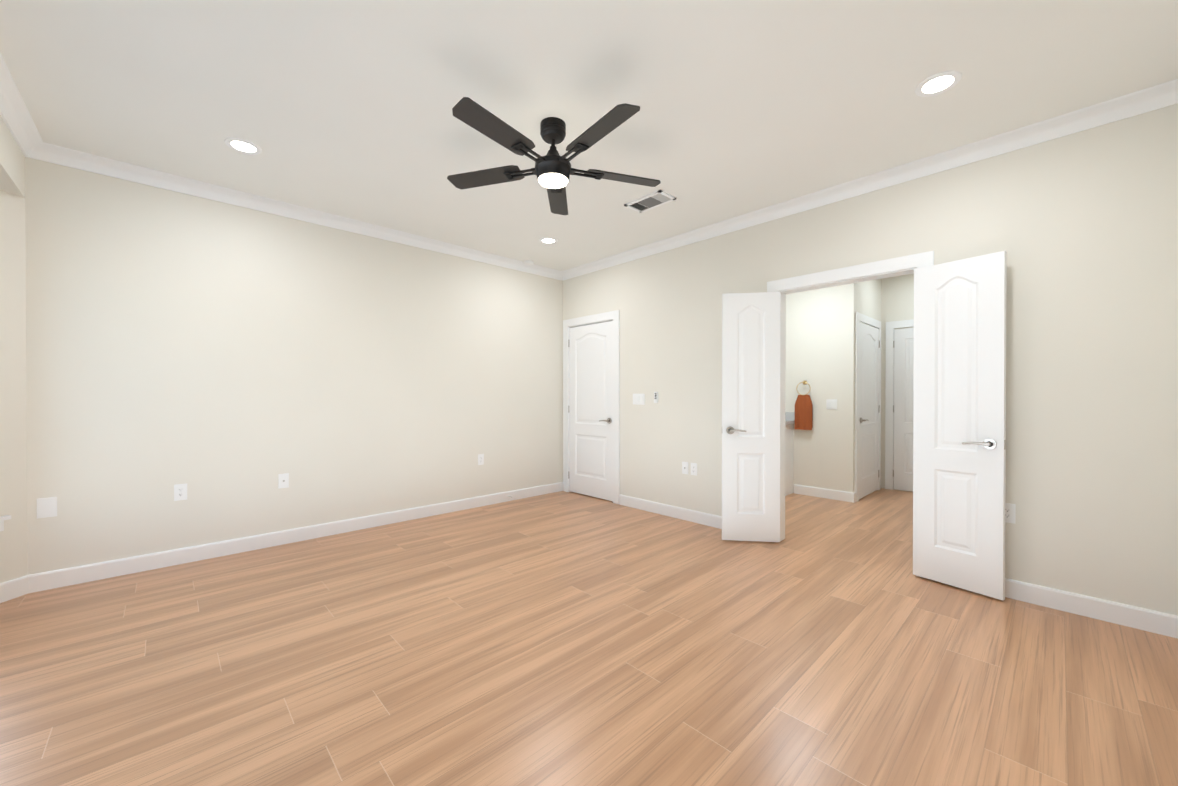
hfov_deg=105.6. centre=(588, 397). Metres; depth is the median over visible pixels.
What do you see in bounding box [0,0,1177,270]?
ceiling
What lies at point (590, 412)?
closet door
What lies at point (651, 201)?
ceiling vent
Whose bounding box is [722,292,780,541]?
door leaf
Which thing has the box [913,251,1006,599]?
door leaf
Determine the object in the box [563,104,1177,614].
wall
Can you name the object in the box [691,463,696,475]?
electrical outlet
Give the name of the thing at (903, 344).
bathroom door
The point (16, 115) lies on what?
crown molding
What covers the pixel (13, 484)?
wall
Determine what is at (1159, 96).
crown molding
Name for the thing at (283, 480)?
outlet
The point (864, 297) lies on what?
wall
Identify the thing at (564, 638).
floor
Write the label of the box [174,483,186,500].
electrical outlet
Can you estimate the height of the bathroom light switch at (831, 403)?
0.116 m
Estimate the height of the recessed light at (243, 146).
0.007 m
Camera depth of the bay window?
2.60 m
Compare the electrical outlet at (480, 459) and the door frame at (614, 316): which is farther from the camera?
the door frame at (614, 316)
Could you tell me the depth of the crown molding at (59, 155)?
3.48 m
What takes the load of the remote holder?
attached to the wall at (1081, 228)
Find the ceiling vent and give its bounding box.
[624,190,675,212]
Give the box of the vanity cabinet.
[785,412,794,495]
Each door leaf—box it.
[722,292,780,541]
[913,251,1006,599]
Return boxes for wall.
[0,115,24,197]
[0,190,26,582]
[25,157,562,574]
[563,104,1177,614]
[785,285,841,492]
[842,279,881,491]
[881,273,913,491]
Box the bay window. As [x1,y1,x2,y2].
[0,515,10,530]
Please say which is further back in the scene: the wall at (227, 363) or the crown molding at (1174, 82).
the wall at (227, 363)
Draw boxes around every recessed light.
[224,138,261,154]
[539,237,557,243]
[915,70,961,96]
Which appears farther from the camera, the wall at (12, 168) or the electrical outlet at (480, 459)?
the electrical outlet at (480, 459)
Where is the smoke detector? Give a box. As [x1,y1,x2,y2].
[523,260,533,265]
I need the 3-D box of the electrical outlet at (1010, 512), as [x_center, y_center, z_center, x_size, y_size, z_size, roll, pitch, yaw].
[2.497,0.688,2.668,0.008,0.116,0.070,0,0,-44]
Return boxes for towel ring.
[795,381,812,429]
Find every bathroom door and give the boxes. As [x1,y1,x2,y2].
[859,322,879,498]
[893,328,913,490]
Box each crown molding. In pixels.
[0,53,47,161]
[48,143,559,279]
[560,81,1177,280]
[1172,79,1177,104]
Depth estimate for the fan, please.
2.46 m
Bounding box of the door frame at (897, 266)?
[767,251,933,577]
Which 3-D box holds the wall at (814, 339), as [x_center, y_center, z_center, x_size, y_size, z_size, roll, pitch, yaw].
[2.437,-0.194,5.681,0.120,2.740,1.450,0,0,-44]
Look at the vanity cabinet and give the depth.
5.41 m
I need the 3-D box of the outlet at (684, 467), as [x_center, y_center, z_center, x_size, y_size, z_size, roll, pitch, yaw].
[0.925,0.680,4.318,0.016,0.116,0.070,0,0,-44]
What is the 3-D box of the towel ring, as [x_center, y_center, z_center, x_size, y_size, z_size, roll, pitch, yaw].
[2.591,0.090,5.387,0.064,0.593,0.200,0,0,-44]
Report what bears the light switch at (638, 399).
attached to the wall at (1081, 228)
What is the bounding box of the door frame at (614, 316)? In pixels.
[563,310,619,503]
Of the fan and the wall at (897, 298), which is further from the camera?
the wall at (897, 298)
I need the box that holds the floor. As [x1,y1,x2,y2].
[0,488,1177,785]
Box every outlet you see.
[37,497,56,518]
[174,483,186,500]
[278,473,288,488]
[478,454,483,464]
[682,462,687,473]
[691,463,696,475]
[1005,503,1015,523]
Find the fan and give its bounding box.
[447,97,660,214]
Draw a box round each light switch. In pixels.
[633,394,644,404]
[826,399,836,408]
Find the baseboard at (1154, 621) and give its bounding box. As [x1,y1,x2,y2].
[0,482,1177,638]
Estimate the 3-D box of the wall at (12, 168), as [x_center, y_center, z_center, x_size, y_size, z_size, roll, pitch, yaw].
[-2.323,-1.370,0.943,0.840,0.340,4.080,0,0,-44]
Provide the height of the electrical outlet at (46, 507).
0.122 m
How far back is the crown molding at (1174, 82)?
2.20 m
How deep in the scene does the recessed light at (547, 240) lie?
4.42 m
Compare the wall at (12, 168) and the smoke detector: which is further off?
the smoke detector
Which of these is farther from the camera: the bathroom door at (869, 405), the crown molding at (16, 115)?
the bathroom door at (869, 405)
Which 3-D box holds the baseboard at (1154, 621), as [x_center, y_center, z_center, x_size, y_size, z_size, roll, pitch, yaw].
[0.674,1.133,3.304,7.980,0.110,4.800,0,0,-44]
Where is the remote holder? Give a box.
[654,392,657,402]
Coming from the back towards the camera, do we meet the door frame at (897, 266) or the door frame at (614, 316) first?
the door frame at (614, 316)
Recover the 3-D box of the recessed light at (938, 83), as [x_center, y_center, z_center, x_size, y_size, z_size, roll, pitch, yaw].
[1.719,-1.543,2.203,0.184,0.007,0.184,0,0,-44]
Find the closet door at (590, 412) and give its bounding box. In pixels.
[568,321,612,500]

